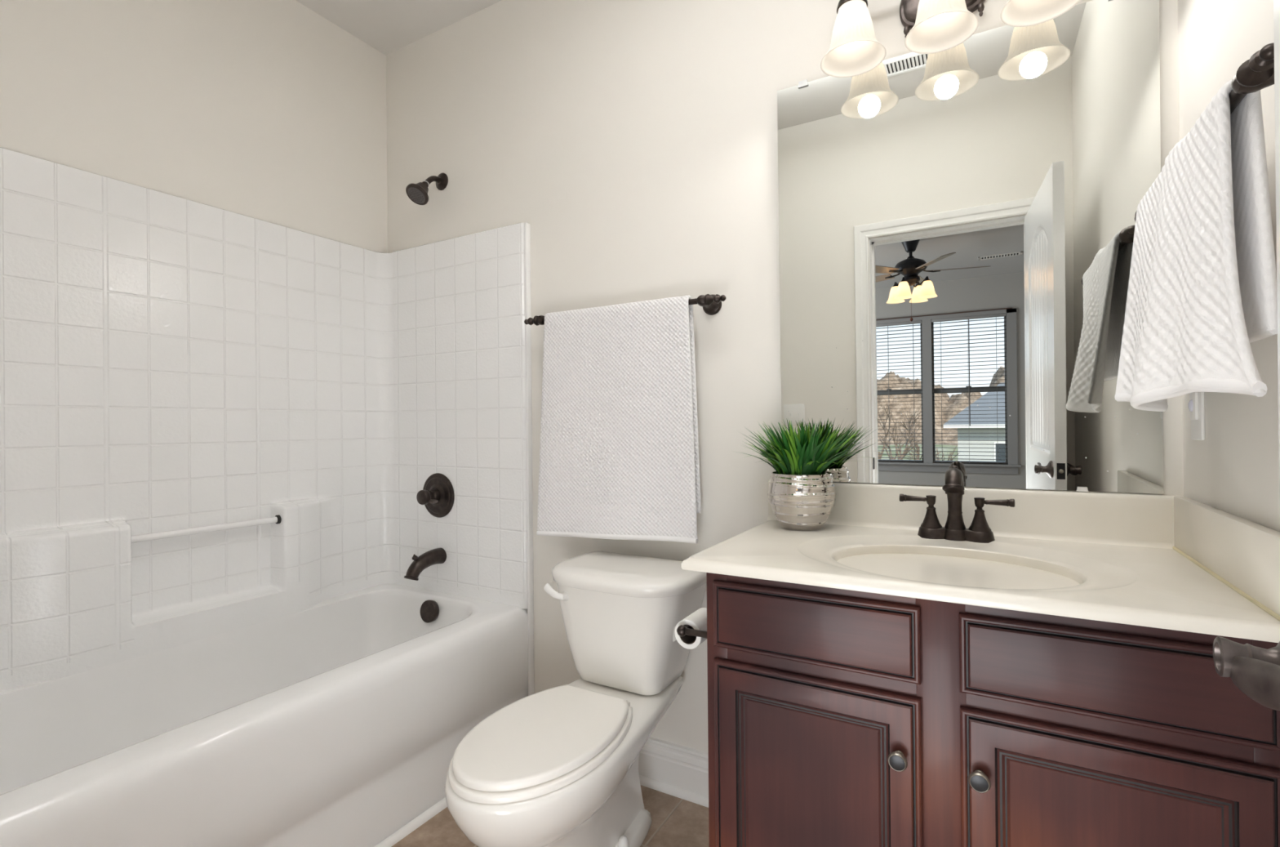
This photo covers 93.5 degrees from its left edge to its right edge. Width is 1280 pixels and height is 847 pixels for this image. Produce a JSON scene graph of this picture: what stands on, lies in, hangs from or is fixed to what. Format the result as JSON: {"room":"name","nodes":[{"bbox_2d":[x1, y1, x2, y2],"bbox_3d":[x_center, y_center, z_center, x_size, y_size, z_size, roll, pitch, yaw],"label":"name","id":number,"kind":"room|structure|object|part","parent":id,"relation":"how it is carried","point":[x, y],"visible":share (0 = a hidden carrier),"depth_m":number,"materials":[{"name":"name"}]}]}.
{"room":"bathroom","nodes":[
{"label":"bathroom","id":0,"kind":"room"},
{"bbox_2d":[0,0,387,253],"bbox_3d":[-1.560,-0.203,1.835,0.100,2.745,1.770,-1,0,30],"label":"wall","id":1,"kind":"structure","parent":0,"point":[272,111],"depth_m":1.99,"materials":[{"name":"white paint"}]},
{"bbox_2d":[296,0,501,55],"bbox_3d":[-0.386,-1.638,1.215,2.782,0.100,1.870,-1,0,30],"label":"ceiling","id":2,"kind":"structure","parent":0,"point":[388,26],"depth_m":2.33,"materials":[{"name":"white paint"}]},
{"bbox_2d":[391,784,709,846],"bbox_3d":[-0.359,1.207,1.207,2.782,0.100,1.870,-1,0,30],"label":"floor","id":3,"kind":"structure","parent":0,"point":[676,821],"depth_m":1.72,"materials":[{"name":"brown tile"}]},
{"bbox_2d":[0,582,528,846],"bbox_3d":[-1.131,0.917,1.678,0.778,0.497,1.619,-1,0,30],"label":"bathtub","id":4,"kind":"object","parent":3,"relation":"on","point":[341,720],"visible":0.88,"depth_m":1.60,"materials":[{"name":"white ceramic"}]},
{"bbox_2d":[0,146,534,695],"bbox_3d":[-1.132,0.222,1.677,0.785,1.887,1.620,-1,0,30],"label":"shower surround","id":5,"kind":"object","parent":4,"relation":"attached to","point":[214,420],"visible":0.99,"depth_m":2.00,"materials":[{"name":"white tile"}]},
{"bbox_2d":[275,514,281,524],"bbox_3d":[-1.266,0.335,2.104,0.031,0.031,0.008,-1,0,30],"label":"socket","id":6,"kind":"object","parent":5,"relation":"attached to","point":[277,517],"depth_m":2.10,"materials":[{"name":"black metal"}]},
{"bbox_2d":[404,547,446,580],"bbox_3d":[-0.827,0.541,2.307,0.063,0.102,0.170,-1,0,30],"label":"tub spout","id":7,"kind":"object","parent":5,"relation":"attached to","point":[437,555],"visible":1,"depth_m":2.29,"materials":[{"name":"brown metal"}]},
{"bbox_3d":[-0.849,0.511,2.270,0.023,0.038,0.022,-1,0,30],"label":"diverter knob","id":8,"kind":"part","parent":7,"relation":"part of","materials":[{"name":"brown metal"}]},
{"bbox_2d":[416,472,454,517],"bbox_3d":[-0.819,0.284,2.345,0.176,0.176,0.090,-1,0,30],"label":"shower valve","id":9,"kind":"object","parent":5,"relation":"attached to","point":[437,495],"visible":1,"depth_m":2.35,"materials":[{"name":"brown metal"}]},
{"bbox_3d":[-0.823,0.284,2.338,0.057,0.057,0.074,-1,0,30],"label":"handle knob","id":10,"kind":"part","parent":9,"relation":"part of","materials":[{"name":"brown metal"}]},
{"bbox_3d":[-0.802,0.298,2.312,0.057,0.019,0.019,-1,0,13],"label":"lever","id":11,"kind":"part","parent":9,"relation":"part of","materials":[{"name":"brown metal"}]},
{"bbox_3d":[-0.714,-0.026,2.353,0.705,1.395,0.030,-1,0,30],"label":"panel","id":12,"kind":"part","parent":5,"relation":"part of","materials":[{"name":"white tile"}]},
{"bbox_2d":[444,551,706,846],"bbox_3d":[-0.161,0.789,1.568,0.458,0.734,0.802,-1,0,30],"label":"toilet","id":13,"kind":"object","parent":3,"relation":"on","point":[557,766],"visible":0.94,"depth_m":1.55,"materials":[{"name":"white ceramic"}]},
{"bbox_3d":[-0.235,0.739,1.440,0.326,0.018,0.471,-1,0,30],"label":"seat lid","id":14,"kind":"part","parent":13,"relation":"part of","materials":[{"name":"white plastic"}]},
{"bbox_3d":[-0.240,0.492,1.757,0.078,0.048,0.045,-1,0,30],"label":"flush lever","id":15,"kind":"part","parent":13,"relation":"part of","materials":[{"name":"white plastic"}]},
{"bbox_3d":[-0.167,0.962,1.555,0.364,0.388,0.773,-1,0,30],"label":"bowl","id":16,"kind":"part","parent":13,"relation":"part of","materials":[{"name":"white ceramic"}]},
{"bbox_3d":[-0.040,0.442,1.785,0.458,0.042,0.304,-1,0,30],"label":"tank lid","id":17,"kind":"part","parent":13,"relation":"part of","materials":[{"name":"white ceramic"}]},
{"bbox_3d":[-0.034,0.613,1.792,0.420,0.304,0.268,-1,0,30],"label":"tank","id":18,"kind":"part","parent":13,"relation":"part of","materials":[{"name":"white ceramic"}]},
{"bbox_2d":[706,572,1279,846],"bbox_3d":[0.645,0.722,1.252,0.875,0.851,0.587,-1,0,30],"label":"vanity cabinet","id":19,"kind":"object","parent":3,"relation":"on","point":[837,717],"visible":0.93,"depth_m":1.01,"materials":[{"name":"brown wood"}]},
{"bbox_2d":[676,624,706,638],"bbox_3d":[0.162,0.469,1.403,0.105,0.040,0.168,-1,0,30],"label":"toilet paper holder","id":20,"kind":"object","parent":19,"relation":"attached to","point":[682,630],"visible":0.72,"depth_m":1.35,"materials":[{"name":"brown metal"}]},
{"bbox_2d":[672,607,706,648],"bbox_3d":[0.133,0.484,1.427,0.072,0.067,0.105,-1,0,30],"label":"toilet paper roll","id":21,"kind":"object","parent":20,"relation":"on","point":[697,620],"visible":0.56,"depth_m":1.39,"materials":[{"name":"white paper"}]},
{"bbox_3d":[0.157,0.469,1.412,0.066,0.014,0.156,-1,0,30],"label":"arm","id":22,"kind":"part","parent":20,"relation":"part of","materials":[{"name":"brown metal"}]},
{"bbox_3d":[0.319,0.389,1.143,0.388,0.134,0.019,-1,0,30],"label":"false drawer","id":23,"kind":"part","parent":19,"relation":"part of","materials":[{"name":"brown wood"}]},
{"bbox_3d":[0.323,0.757,1.142,0.388,0.550,0.019,-1,0,30],"label":"door","id":24,"kind":"part","parent":19,"relation":"part of","materials":[{"name":"brown wood"}]},
{"bbox_3d":[0.336,0.319,1.156,0.354,0.038,0.018,-1,0,30],"label":"rail","id":25,"kind":"part","parent":19,"relation":"part of","materials":[{"name":"brown wood"}]},
{"bbox_3d":[0.337,0.470,1.155,0.354,0.050,0.018,-1,0,30],"label":"rail","id":26,"kind":"part","parent":19,"relation":"part of","materials":[{"name":"brown wood"}]},
{"bbox_3d":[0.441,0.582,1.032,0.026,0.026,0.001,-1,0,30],"label":"knob","id":27,"kind":"part","parent":19,"relation":"part of","materials":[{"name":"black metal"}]},
{"bbox_3d":[0.447,0.582,1.043,0.033,0.033,0.028,-1,0,30],"label":"knob","id":28,"kind":"part","parent":19,"relation":"part of","materials":[{"name":"grey metal"}]},
{"bbox_3d":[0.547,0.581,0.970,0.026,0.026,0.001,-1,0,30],"label":"knob","id":29,"kind":"part","parent":19,"relation":"part of","materials":[{"name":"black metal"}]},
{"bbox_3d":[0.554,0.581,0.982,0.033,0.033,0.028,-1,0,30],"label":"knob","id":30,"kind":"part","parent":19,"relation":"part of","materials":[{"name":"grey metal"}]},
{"bbox_2d":[681,480,1279,642],"bbox_3d":[0.626,0.291,1.262,0.910,0.264,0.590,-1,0,30],"label":"countertop","id":31,"kind":"structure","parent":19,"relation":"on","point":[1169,562],"depth_m":1.19,"materials":[{"name":"beige stone"}]},
{"bbox_2d":[767,471,836,530],"bbox_3d":[0.425,0.201,1.583,0.176,0.144,0.176,-1,0,30],"label":"pot","id":32,"kind":"object","parent":31,"relation":"on","point":[801,500],"depth_m":1.52,"materials":[{"name":"silver metal"}]},
{"bbox_2d":[736,417,870,530],"bbox_3d":[0.402,0.129,1.548,0.366,0.289,0.269,-1,0,30],"label":"potted grass","id":33,"kind":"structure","parent":31,"relation":"on","point":[802,495],"depth_m":1.52,"materials":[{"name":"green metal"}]},
{"bbox_2d":[899,465,1014,542],"bbox_3d":[0.734,0.187,1.405,0.243,0.175,0.122,-1,0,30],"label":"sink faucet","id":34,"kind":"object","parent":31,"relation":"on","point":[954,528],"visible":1,"depth_m":1.41,"materials":[{"name":"brown metal"}]},
{"bbox_3d":[0.668,0.182,1.470,0.065,0.019,0.019,-1,0,30],"label":"lever","id":35,"kind":"part","parent":34,"relation":"part of","materials":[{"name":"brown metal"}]},
{"bbox_3d":[0.704,0.212,1.455,0.047,0.077,0.047,-1,0,30],"label":"handle","id":36,"kind":"part","parent":34,"relation":"part of","materials":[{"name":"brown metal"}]},
{"bbox_3d":[0.731,0.174,1.401,0.045,0.150,0.112,-1,0,30],"label":"spout","id":37,"kind":"part","parent":34,"relation":"part of","materials":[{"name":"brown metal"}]},
{"bbox_3d":[0.749,0.261,1.430,0.163,0.026,0.061,-1,0,30],"label":"plate","id":38,"kind":"part","parent":34,"relation":"part of","materials":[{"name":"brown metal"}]},
{"bbox_3d":[0.792,0.211,1.404,0.047,0.077,0.047,-1,0,30],"label":"handle","id":39,"kind":"part","parent":34,"relation":"part of","materials":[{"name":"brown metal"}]},
{"bbox_3d":[0.823,0.181,1.381,0.065,0.019,0.019,-1,0,30],"label":"lever","id":40,"kind":"part","parent":34,"relation":"part of","materials":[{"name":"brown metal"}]},
{"bbox_3d":[0.710,0.315,0.941,0.355,0.038,0.018,-1,0,30],"label":"rail","id":41,"kind":"part","parent":19,"relation":"part of","materials":[{"name":"brown wood"}]},
{"bbox_3d":[0.712,0.466,0.940,0.355,0.050,0.018,-1,0,30],"label":"rail","id":42,"kind":"part","parent":19,"relation":"part of","materials":[{"name":"brown wood"}]},
{"bbox_3d":[0.710,0.386,0.919,0.393,0.132,0.019,-1,0,30],"label":"false drawer","id":43,"kind":"part","parent":19,"relation":"part of","materials":[{"name":"brown wood"}]},
{"bbox_3d":[0.714,0.753,0.918,0.393,0.550,0.019,-1,0,30],"label":"door","id":44,"kind":"part","parent":19,"relation":"part of","materials":[{"name":"brown wood"}]},
{"bbox_2d":[386,0,1183,752],"bbox_3d":[0.068,-0.218,1.978,2.782,2.745,0.100,-1,0,30],"label":"wall","id":45,"kind":"structure","parent":0,"point":[636,141],"depth_m":1.94,"materials":[{"name":"white paint"}]},
{"bbox_2d":[373,796,447,846],"bbox_3d":[-0.790,1.152,1.483,0.018,0.019,1.620,-1,0,30],"label":"trim","id":46,"kind":"structure","parent":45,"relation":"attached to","point":[414,824],"depth_m":1.72,"materials":[{"name":"white paint"}]},
{"bbox_2d":[405,173,448,204],"bbox_3d":[-0.833,-0.925,2.343,0.089,0.156,0.161,-1,0,30],"label":"shower head","id":47,"kind":"object","parent":45,"relation":"attached to","point":[417,193],"visible":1,"depth_m":2.32,"materials":[{"name":"brown metal"}]},
{"bbox_3d":[-0.855,-0.872,2.303,0.072,0.044,0.058,-1,0,30],"label":"nozzle plate","id":48,"kind":"part","parent":47,"relation":"part of","materials":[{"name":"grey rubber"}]},
{"bbox_3d":[-0.816,-0.954,2.373,0.021,0.054,0.084,-1,0,30],"label":"shower arm","id":49,"kind":"part","parent":47,"relation":"part of","materials":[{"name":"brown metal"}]},
{"bbox_2d":[524,293,725,325],"bbox_3d":[-0.064,-0.358,1.942,0.750,0.062,0.092,-1,0,30],"label":"towel bar","id":50,"kind":"object","parent":45,"relation":"attached to","point":[711,304],"visible":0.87,"depth_m":1.81,"materials":[{"name":"brown metal"}]},
{"bbox_3d":[-0.324,-0.355,2.093,0.062,0.062,0.091,-1,0,30],"label":"post","id":51,"kind":"part","parent":50,"relation":"part of","materials":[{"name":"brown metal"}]},
{"bbox_2d":[536,294,701,543],"bbox_3d":[-0.084,-0.001,1.925,0.591,0.756,0.068,-1,0,30],"label":"bath towel","id":52,"kind":"object","parent":50,"relation":"hanging from","point":[619,447],"visible":1,"depth_m":1.88,"materials":[{"name":"white fabric"}]},
{"bbox_3d":[-0.078,-0.358,1.918,0.602,0.017,0.017,-1,0,30],"label":"rod","id":53,"kind":"part","parent":50,"relation":"part of","materials":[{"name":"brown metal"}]},
{"bbox_3d":[0.198,-0.361,1.793,0.062,0.062,0.091,-1,0,30],"label":"post","id":54,"kind":"part","parent":50,"relation":"part of","materials":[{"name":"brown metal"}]},
{"bbox_2d":[638,736,708,796],"bbox_3d":[0.016,1.083,1.945,0.900,0.144,0.016,-1,0,30],"label":"baseboard","id":55,"kind":"structure","parent":45,"relation":"attached to","point":[685,767],"depth_m":1.88,"materials":[{"name":"white paint"}]},
{"bbox_2d":[639,774,708,807],"bbox_3d":[0.008,1.145,1.930,0.900,0.020,0.017,-1,0,30],"label":"trim","id":56,"kind":"structure","parent":45,"relation":"attached to","point":[664,787],"depth_m":1.87,"materials":[{"name":"white paint"}]},
{"bbox_2d":[820,0,1079,77],"bbox_3d":[0.711,-1.017,1.420,0.543,0.234,0.222,-1,0,30],"label":"vanity light","id":57,"kind":"object","parent":45,"relation":"attached to","point":[935,26],"visible":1,"depth_m":1.44,"materials":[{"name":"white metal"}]},
{"bbox_3d":[0.525,-0.963,1.487,0.153,0.131,0.153,-1,0,30],"label":"lamp shade","id":58,"kind":"part","parent":57,"relation":"part of","materials":[{"name":"white glass"}]},
{"bbox_3d":[0.694,-0.965,1.390,0.153,0.131,0.153,-1,0,30],"label":"lamp shade","id":59,"kind":"part","parent":57,"relation":"part of","materials":[{"name":"white glass"}]},
{"bbox_3d":[0.757,-1.068,1.506,0.200,0.120,0.026,-1,0,30],"label":"plate","id":60,"kind":"part","parent":57,"relation":"part of","materials":[{"name":"brown metal"}]},
{"bbox_3d":[0.863,-0.967,1.293,0.153,0.131,0.153,-1,0,30],"label":"lamp shade","id":61,"kind":"part","parent":57,"relation":"part of","materials":[{"name":"white glass"}]},
{"bbox_2d":[777,0,1163,493],"bbox_3d":[0.761,-0.398,1.506,0.837,1.111,0.023,-1,0,30],"label":"wall mirror","id":62,"kind":"object","parent":45,"relation":"attached to","point":[957,224],"visible":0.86,"depth_m":1.47,"materials":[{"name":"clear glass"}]},
{"bbox_2d":[1177,0,1279,531],"bbox_3d":[0.765,-0.228,0.500,0.100,2.745,1.770,-1,0,30],"label":"wall","id":63,"kind":"structure","parent":0,"point":[1234,470],"depth_m":1.02,"materials":[{"name":"white paint"}]},
{"bbox_2d":[1188,391,1204,439],"bbox_3d":[1.098,-0.025,1.194,0.018,0.115,0.070,-1,0,30],"label":"wall outlet","id":64,"kind":"object","parent":63,"relation":"attached to","point":[1197,399],"visible":0.91,"depth_m":1.18,"materials":[{"name":"white plastic"}]},
{"bbox_2d":[1189,391,1198,419],"bbox_3d":[1.096,-0.035,1.190,0.006,0.055,0.036,-1,0,30],"label":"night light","id":65,"kind":"object","parent":64,"relation":"attached to","point":[1193,397],"depth_m":1.18,"materials":[{"name":"white plastic"}]},
{"bbox_2d":[1134,42,1274,221],"bbox_3d":[0.928,-0.434,0.980,0.092,0.062,0.693,-1,0,30],"label":"towel bar","id":66,"kind":"object","parent":63,"relation":"attached to","point":[1256,73],"visible":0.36,"depth_m":0.74,"materials":[{"name":"brown metal"}]},
{"bbox_2d":[1114,80,1277,411],"bbox_3d":[0.866,-0.244,0.979,0.120,0.447,0.578,-1,0,30],"label":"hand towel","id":67,"kind":"object","parent":66,"relation":"hanging from","point":[1202,282],"visible":0.99,"depth_m":0.84,"materials":[{"name":"white fabric"}]},
{"bbox_3d":[0.903,-0.434,0.994,0.017,0.017,0.545,-1,0,30],"label":"rod","id":68,"kind":"part","parent":66,"relation":"part of","materials":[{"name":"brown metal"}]},
{"bbox_3d":[0.793,-0.433,0.743,0.091,0.062,0.062,-1,0,30],"label":"post","id":69,"kind":"part","parent":66,"relation":"part of","materials":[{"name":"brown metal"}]},
{"bbox_3d":[-1.017,-0.211,0.572,4.700,2.745,0.120,-1,0,30],"label":"wall","id":70,"kind":"structure","parent":0,"visible":0},
{"bbox_2d":[1213,0,1279,710],"bbox_3d":[0.395,0.113,0.239,0.142,2.045,0.707,-1,0,33],"label":"door","id":71,"kind":"structure","parent":70,"relation":"in","point":[1255,670],"depth_m":0.50,"materials":[{"name":"white paint"}]},
{"bbox_3d":[0.496,0.199,0.465,0.056,0.066,0.142,-1,0,30],"label":"lever handle","id":72,"kind":"part","parent":71,"relation":"part of","materials":[{"name":"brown metal"}]}
]}

